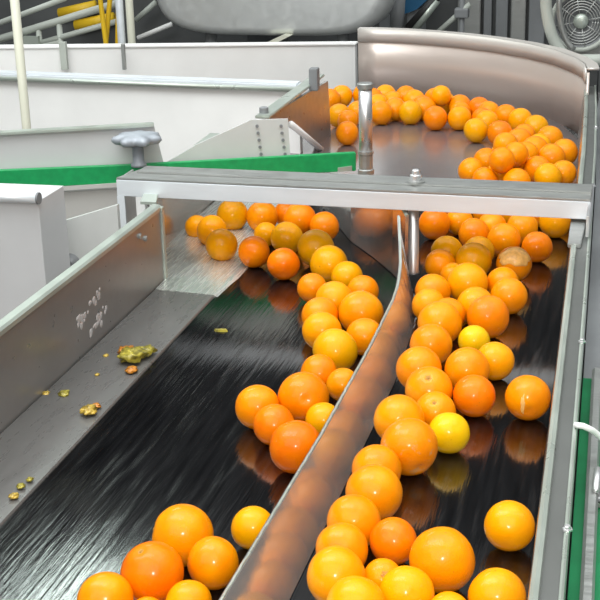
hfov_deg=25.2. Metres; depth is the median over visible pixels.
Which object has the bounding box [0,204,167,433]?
wall
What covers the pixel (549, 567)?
rail
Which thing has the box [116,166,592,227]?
crossbar
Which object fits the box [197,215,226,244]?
orange
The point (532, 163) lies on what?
orange
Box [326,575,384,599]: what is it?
orange
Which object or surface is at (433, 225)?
orange
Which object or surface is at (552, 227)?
orange
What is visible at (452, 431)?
orange
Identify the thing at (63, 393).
scrap
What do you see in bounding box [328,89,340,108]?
orange
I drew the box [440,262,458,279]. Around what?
orange
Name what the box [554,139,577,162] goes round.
orange
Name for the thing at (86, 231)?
cover plate
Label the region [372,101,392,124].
orange
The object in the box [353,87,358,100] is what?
orange
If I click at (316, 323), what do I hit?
orange
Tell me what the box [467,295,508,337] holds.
orange
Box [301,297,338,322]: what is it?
orange
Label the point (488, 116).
orange
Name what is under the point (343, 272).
orange
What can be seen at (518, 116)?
orange
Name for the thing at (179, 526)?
orange
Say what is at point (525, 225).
orange
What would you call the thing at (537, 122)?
orange
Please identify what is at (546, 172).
orange
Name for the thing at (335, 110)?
orange
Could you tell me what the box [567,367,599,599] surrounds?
machine
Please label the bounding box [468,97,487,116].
orange
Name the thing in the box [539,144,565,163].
orange
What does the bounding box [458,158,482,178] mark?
orange
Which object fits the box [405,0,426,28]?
bin
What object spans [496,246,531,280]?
orange
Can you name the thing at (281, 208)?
orange
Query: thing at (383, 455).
orange
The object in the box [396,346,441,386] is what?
orange
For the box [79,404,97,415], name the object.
scrap
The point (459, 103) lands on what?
orange
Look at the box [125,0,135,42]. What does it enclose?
vertical pipe
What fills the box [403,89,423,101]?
orange
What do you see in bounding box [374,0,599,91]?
machine
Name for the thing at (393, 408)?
orange
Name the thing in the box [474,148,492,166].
orange
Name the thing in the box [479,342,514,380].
orange
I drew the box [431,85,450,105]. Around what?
orange
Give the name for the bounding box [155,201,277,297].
slide
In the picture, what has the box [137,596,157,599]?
orange
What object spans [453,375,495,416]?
orange
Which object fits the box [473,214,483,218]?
orange
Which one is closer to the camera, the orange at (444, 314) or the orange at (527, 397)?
the orange at (527, 397)
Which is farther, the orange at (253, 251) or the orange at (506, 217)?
the orange at (506, 217)
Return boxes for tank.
[157,0,394,42]
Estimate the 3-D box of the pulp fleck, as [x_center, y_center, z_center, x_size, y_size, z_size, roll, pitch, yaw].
[-0.151,0.057,2.562,0.028,0.004,0.011,3,20,14]
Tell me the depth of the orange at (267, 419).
2.05 m
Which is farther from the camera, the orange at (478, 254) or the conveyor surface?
the conveyor surface
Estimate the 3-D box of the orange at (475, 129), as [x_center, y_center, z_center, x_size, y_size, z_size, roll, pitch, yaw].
[0.527,-0.509,4.015,0.075,0.074,0.075,14,25,37]
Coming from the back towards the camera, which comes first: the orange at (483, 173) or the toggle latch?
the orange at (483, 173)
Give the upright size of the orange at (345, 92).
0.076 m
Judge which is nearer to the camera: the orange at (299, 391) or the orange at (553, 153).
the orange at (299, 391)
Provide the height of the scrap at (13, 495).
0.006 m
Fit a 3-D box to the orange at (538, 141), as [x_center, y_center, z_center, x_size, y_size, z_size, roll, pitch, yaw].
[0.659,-0.422,3.758,0.076,0.076,0.076,12,24,34]
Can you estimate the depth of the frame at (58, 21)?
5.55 m
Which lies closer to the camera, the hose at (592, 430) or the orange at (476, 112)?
the hose at (592, 430)
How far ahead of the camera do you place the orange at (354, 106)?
4.28 m
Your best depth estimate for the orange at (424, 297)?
2.55 m
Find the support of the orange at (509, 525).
on the conveyor belt
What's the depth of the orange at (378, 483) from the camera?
1.81 m
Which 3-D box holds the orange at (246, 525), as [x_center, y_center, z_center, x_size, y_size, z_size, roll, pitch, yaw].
[-0.063,0.302,1.775,0.059,0.059,0.057,15,25,39]
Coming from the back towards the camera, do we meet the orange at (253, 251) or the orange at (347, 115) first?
the orange at (347, 115)
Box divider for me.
[219,172,418,599]
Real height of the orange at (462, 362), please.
0.077 m
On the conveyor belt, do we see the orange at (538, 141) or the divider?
the divider
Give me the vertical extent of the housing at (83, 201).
1.030 m
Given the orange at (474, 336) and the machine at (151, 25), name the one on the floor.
the machine at (151, 25)
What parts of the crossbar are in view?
leg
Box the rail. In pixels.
[527,85,597,599]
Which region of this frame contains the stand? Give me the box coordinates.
[564,92,599,338]
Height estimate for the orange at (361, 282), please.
0.064 m
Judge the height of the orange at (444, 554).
0.082 m
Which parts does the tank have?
leg, leg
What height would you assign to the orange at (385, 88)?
0.076 m
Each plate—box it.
[66,204,120,266]
[255,74,330,150]
[290,124,358,173]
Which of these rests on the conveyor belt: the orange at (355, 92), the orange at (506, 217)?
the orange at (506, 217)
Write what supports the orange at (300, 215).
on the conveyor belt
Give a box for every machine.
[0,0,288,44]
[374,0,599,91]
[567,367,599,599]
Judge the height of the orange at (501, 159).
0.068 m
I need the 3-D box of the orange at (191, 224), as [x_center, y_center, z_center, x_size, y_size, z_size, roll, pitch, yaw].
[-0.242,-0.171,3.141,0.056,0.056,0.056,17,26,42]
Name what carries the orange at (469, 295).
on the conveyor belt
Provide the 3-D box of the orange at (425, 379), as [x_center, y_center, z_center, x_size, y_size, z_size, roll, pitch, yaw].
[0.209,0.146,2.170,0.077,0.076,0.076,13,24,36]
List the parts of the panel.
panel, panel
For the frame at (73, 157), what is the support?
on the housing at (83, 201)
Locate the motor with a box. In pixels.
[552,0,599,98]
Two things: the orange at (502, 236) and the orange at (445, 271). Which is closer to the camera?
the orange at (445, 271)
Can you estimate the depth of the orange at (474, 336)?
2.38 m
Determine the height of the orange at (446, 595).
0.051 m
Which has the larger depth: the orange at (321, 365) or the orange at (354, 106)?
the orange at (354, 106)
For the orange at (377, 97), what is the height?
0.068 m
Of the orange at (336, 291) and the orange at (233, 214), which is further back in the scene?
the orange at (233, 214)
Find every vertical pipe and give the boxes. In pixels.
[115,0,125,42]
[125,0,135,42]
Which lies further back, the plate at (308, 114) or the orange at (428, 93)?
the orange at (428, 93)
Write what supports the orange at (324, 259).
on the conveyor belt
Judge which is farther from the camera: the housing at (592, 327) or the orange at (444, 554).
the housing at (592, 327)
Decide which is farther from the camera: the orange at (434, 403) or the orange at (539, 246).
the orange at (539, 246)
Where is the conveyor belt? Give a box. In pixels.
[0,205,569,599]
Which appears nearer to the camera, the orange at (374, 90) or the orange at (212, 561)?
the orange at (212, 561)
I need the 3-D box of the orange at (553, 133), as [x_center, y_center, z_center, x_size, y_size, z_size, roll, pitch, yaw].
[0.725,-0.469,3.886,0.076,0.074,0.073,11,23,32]
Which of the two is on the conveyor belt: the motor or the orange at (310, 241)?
the orange at (310, 241)
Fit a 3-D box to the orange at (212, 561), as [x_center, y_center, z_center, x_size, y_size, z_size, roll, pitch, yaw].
[-0.109,0.331,1.683,0.066,0.068,0.066,12,23,34]
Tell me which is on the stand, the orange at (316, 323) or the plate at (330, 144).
the plate at (330, 144)
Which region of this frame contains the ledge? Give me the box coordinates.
[0,290,213,527]
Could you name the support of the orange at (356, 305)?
on the conveyor belt
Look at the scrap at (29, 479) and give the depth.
1.97 m
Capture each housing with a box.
[64,187,117,218]
[582,97,599,387]
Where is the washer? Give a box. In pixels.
[406,179,424,184]
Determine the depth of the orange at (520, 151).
3.51 m
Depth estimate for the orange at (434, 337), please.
2.33 m
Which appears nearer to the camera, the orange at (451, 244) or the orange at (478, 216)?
the orange at (451, 244)
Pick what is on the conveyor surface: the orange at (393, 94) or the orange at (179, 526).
the orange at (393, 94)
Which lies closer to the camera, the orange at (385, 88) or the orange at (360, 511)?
the orange at (360, 511)
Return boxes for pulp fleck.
[214,328,227,331]
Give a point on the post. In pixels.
(14, 4)
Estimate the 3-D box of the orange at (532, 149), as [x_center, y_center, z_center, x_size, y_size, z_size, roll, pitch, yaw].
[0.617,-0.399,3.653,0.068,0.068,0.068,16,26,41]
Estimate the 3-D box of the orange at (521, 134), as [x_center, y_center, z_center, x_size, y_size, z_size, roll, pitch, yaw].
[0.633,-0.461,3.871,0.075,0.074,0.074,16,26,40]
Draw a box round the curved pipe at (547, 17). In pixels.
[540,0,599,65]
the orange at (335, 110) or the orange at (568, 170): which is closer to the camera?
the orange at (568, 170)
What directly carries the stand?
on the floor
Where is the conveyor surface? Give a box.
[372,114,492,178]
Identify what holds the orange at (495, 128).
on the conveyor surface
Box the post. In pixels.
[10,0,30,128]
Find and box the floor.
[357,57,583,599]
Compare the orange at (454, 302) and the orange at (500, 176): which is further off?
the orange at (500, 176)
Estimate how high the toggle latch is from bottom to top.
0.031 m
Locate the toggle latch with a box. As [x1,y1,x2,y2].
[592,466,599,507]
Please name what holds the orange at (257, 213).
on the slide
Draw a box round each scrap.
[8,492,18,498]
[16,482,25,488]
[25,477,33,481]
[58,390,69,396]
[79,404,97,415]
[117,345,133,353]
[117,346,150,362]
[125,365,137,373]
[141,344,157,356]
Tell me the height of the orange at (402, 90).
0.076 m
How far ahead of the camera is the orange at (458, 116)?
4.16 m
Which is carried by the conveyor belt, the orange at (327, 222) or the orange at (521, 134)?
the orange at (327, 222)
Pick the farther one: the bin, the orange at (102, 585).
the bin
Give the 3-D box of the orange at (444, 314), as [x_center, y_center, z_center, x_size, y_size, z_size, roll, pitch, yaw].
[0.256,0.043,2.454,0.082,0.082,0.082,13,24,36]
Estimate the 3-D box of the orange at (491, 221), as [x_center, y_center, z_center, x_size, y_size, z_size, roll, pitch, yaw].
[0.438,-0.167,3.058,0.068,0.068,0.065,7,21,22]
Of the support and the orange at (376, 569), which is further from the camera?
the support
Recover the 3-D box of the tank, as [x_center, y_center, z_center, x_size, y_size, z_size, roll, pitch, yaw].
[-0.109,-1.044,5.887,1.076,1.679,0.260,3,20,14]
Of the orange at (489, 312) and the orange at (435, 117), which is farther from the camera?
the orange at (435, 117)
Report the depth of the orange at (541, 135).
3.80 m
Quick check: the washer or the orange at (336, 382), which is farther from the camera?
the washer
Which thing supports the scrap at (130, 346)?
on the ledge
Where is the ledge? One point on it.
(36, 443)
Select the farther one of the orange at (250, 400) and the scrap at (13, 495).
the orange at (250, 400)
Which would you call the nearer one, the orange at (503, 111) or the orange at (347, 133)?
the orange at (347, 133)
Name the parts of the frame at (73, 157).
backing plate, star knob, stem, post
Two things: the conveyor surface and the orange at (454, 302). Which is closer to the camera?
the orange at (454, 302)
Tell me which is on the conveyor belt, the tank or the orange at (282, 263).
the orange at (282, 263)
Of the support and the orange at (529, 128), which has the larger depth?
the support
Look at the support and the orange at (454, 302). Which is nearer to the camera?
the orange at (454, 302)
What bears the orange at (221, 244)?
on the slide
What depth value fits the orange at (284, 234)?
2.98 m
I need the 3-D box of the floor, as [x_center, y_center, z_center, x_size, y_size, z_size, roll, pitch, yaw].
[0.199,0.184,5.051,16.000,0.100,13.200,3,20,14]
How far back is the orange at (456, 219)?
3.09 m
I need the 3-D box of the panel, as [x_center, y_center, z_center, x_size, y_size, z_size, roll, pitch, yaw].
[-0.477,-0.374,4.798,1.447,1.154,1.322,3,20,14]
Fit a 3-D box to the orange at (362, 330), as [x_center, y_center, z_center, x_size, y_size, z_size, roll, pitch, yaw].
[0.117,0.066,2.418,0.069,0.068,0.069,13,24,36]
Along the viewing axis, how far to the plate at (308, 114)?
3.86 m
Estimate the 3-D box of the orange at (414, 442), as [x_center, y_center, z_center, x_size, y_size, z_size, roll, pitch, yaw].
[0.160,0.215,1.965,0.084,0.085,0.085,13,24,36]
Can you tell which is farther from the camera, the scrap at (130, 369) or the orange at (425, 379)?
the scrap at (130, 369)
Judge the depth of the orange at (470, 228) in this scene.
2.98 m
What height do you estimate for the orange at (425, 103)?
0.076 m
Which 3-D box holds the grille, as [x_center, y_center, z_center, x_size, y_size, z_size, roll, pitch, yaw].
[0.937,-0.930,4.468,0.165,0.165,0.004,3,20,14]
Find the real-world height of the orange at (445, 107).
0.076 m
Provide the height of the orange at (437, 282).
0.070 m
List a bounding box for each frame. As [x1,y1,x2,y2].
[0,0,115,43]
[0,82,373,190]
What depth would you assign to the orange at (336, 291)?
2.58 m
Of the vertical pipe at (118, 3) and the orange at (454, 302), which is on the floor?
the vertical pipe at (118, 3)
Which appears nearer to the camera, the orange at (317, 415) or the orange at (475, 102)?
the orange at (317, 415)
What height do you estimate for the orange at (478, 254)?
0.078 m
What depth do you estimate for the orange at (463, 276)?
2.63 m
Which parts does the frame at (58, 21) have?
joint plate, sloping rail, sloping rail, sloping rail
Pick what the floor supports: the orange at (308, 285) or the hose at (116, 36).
the hose at (116, 36)
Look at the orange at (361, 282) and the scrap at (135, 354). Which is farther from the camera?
the orange at (361, 282)
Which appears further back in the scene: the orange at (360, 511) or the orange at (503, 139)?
the orange at (503, 139)
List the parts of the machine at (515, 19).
panel, panel, panel, panel, panel, panel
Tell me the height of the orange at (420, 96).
0.068 m
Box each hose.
[98,0,107,43]
[105,0,111,40]
[115,21,117,43]
[573,422,599,439]
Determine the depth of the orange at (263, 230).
3.05 m
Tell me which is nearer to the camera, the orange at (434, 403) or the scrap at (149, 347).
the orange at (434, 403)
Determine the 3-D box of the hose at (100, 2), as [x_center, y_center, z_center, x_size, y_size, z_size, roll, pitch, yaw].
[-0.776,-0.999,5.326,0.033,2.000,0.020,3,20,14]
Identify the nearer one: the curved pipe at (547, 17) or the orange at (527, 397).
the orange at (527, 397)
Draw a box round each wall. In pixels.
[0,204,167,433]
[140,133,219,244]
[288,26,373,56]
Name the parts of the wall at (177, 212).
panel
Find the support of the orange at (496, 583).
on the conveyor belt
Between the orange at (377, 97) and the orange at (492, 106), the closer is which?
the orange at (492, 106)
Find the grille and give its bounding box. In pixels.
[556,0,599,45]
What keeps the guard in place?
on the conveyor surface
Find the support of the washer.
in the crossbar
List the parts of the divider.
post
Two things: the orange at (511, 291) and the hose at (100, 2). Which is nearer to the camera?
the orange at (511, 291)
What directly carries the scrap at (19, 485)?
on the ledge
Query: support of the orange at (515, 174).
on the conveyor surface
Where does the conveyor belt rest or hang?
on the stand
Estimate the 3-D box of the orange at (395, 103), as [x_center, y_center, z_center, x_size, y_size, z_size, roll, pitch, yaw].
[0.309,-0.620,4.346,0.075,0.074,0.076,11,23,32]
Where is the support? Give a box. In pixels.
[390,0,471,32]
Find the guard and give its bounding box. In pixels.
[358,27,598,133]
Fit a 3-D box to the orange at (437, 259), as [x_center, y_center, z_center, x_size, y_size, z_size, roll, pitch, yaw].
[0.294,-0.074,2.807,0.066,0.066,0.065,15,25,39]
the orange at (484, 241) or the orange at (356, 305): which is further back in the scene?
the orange at (484, 241)
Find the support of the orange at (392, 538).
on the conveyor belt
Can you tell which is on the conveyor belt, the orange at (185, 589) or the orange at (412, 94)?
the orange at (185, 589)
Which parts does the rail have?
plate, rail bracket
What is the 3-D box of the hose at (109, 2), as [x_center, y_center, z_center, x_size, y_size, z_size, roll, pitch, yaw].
[-0.757,-1.008,5.350,0.057,2.000,0.020,3,20,14]
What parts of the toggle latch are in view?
lever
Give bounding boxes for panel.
[0,41,357,215]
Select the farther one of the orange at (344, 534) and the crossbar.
the crossbar
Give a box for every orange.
[77,572,133,599]
[120,541,183,599]
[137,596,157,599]
[152,504,213,566]
[166,580,211,599]
[185,215,203,236]
[187,536,238,589]
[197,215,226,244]
[206,229,237,260]
[217,201,247,229]
[231,506,269,549]
[235,385,278,428]
[238,236,269,267]
[246,203,277,229]
[253,404,293,444]
[254,222,274,245]
[267,248,299,279]
[269,420,318,473]
[271,222,302,251]
[275,204,290,223]
[277,372,328,420]
[283,205,314,233]
[297,229,333,265]
[297,273,325,301]
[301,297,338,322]
[301,354,336,383]
[302,312,341,347]
[305,402,334,432]
[307,545,364,599]
[309,211,338,238]
[310,245,347,282]
[312,328,357,368]
[315,281,350,312]
[316,522,367,564]
[326,368,353,400]
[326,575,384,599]
[327,494,380,545]
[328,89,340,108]
[330,104,348,126]
[331,261,362,285]
[334,85,352,105]
[336,121,358,144]
[338,110,358,125]
[339,291,383,329]
[345,464,402,519]
[346,318,378,355]
[348,101,358,123]
[348,275,378,297]
[352,444,401,479]
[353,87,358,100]
[365,558,397,585]
[369,517,416,564]
[372,88,382,94]
[372,94,386,104]
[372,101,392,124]
[374,394,424,437]
[377,84,394,95]
[379,565,434,599]
[380,418,437,475]
[385,91,402,99]
[387,98,403,120]
[396,85,413,97]
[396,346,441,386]
[399,101,421,123]
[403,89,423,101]
[405,366,452,401]
[409,526,474,592]
[410,324,451,362]
[412,289,442,317]
[413,95,426,101]
[415,274,450,297]
[416,97,435,119]
[417,301,461,341]
[417,391,455,424]
[419,211,449,239]
[423,106,447,129]
[424,88,433,97]
[425,249,455,274]
[429,412,469,453]
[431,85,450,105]
[431,236,461,258]
[432,591,465,599]
[436,94,452,113]
[439,298,465,323]
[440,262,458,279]
[444,347,489,387]
[447,106,471,129]
[447,212,472,234]
[447,263,487,299]
[448,94,469,111]
[450,101,470,112]
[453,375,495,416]
[455,242,491,273]
[457,287,490,321]
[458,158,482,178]
[458,218,488,244]
[458,325,489,349]
[464,118,487,142]
[465,236,494,258]
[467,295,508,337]
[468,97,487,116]
[468,567,526,599]
[472,108,488,117]
[472,167,496,179]
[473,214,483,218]
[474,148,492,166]
[476,110,498,126]
[478,101,498,111]
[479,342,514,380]
[480,214,505,230]
[484,500,534,551]
[487,121,511,143]
[487,223,520,255]
[487,267,518,292]
[488,165,512,180]
[489,147,514,173]
[490,278,527,313]
[493,132,517,148]
[494,104,514,122]
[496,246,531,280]
[502,215,510,222]
[503,168,530,181]
[505,375,550,420]
[506,142,528,167]
[507,216,537,243]
[508,108,531,129]
[509,128,530,141]
[516,124,535,135]
[521,141,538,156]
[521,232,552,262]
[523,156,548,181]
[524,115,548,133]
[525,136,546,150]
[532,133,550,143]
[534,163,561,182]
[538,126,562,143]
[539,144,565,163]
[539,217,570,237]
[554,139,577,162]
[554,160,576,182]
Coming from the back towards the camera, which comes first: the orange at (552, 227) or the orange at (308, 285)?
the orange at (552, 227)
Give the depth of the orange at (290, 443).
1.95 m
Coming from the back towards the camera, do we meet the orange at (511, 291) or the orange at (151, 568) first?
the orange at (511, 291)
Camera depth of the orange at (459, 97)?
4.34 m
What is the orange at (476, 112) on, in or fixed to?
on the conveyor surface
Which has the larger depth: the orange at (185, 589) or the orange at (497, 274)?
the orange at (497, 274)
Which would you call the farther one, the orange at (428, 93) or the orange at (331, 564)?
the orange at (428, 93)
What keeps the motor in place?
on the floor
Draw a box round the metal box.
[0,183,69,319]
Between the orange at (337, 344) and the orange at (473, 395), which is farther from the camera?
the orange at (337, 344)
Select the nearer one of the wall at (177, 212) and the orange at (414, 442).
the orange at (414, 442)
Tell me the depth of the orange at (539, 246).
2.88 m
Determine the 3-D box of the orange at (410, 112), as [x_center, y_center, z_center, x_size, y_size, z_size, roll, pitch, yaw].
[0.354,-0.600,4.289,0.076,0.075,0.076,12,24,34]
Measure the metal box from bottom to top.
1.161 m
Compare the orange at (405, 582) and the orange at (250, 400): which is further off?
the orange at (250, 400)
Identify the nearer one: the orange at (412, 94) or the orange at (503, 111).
the orange at (503, 111)

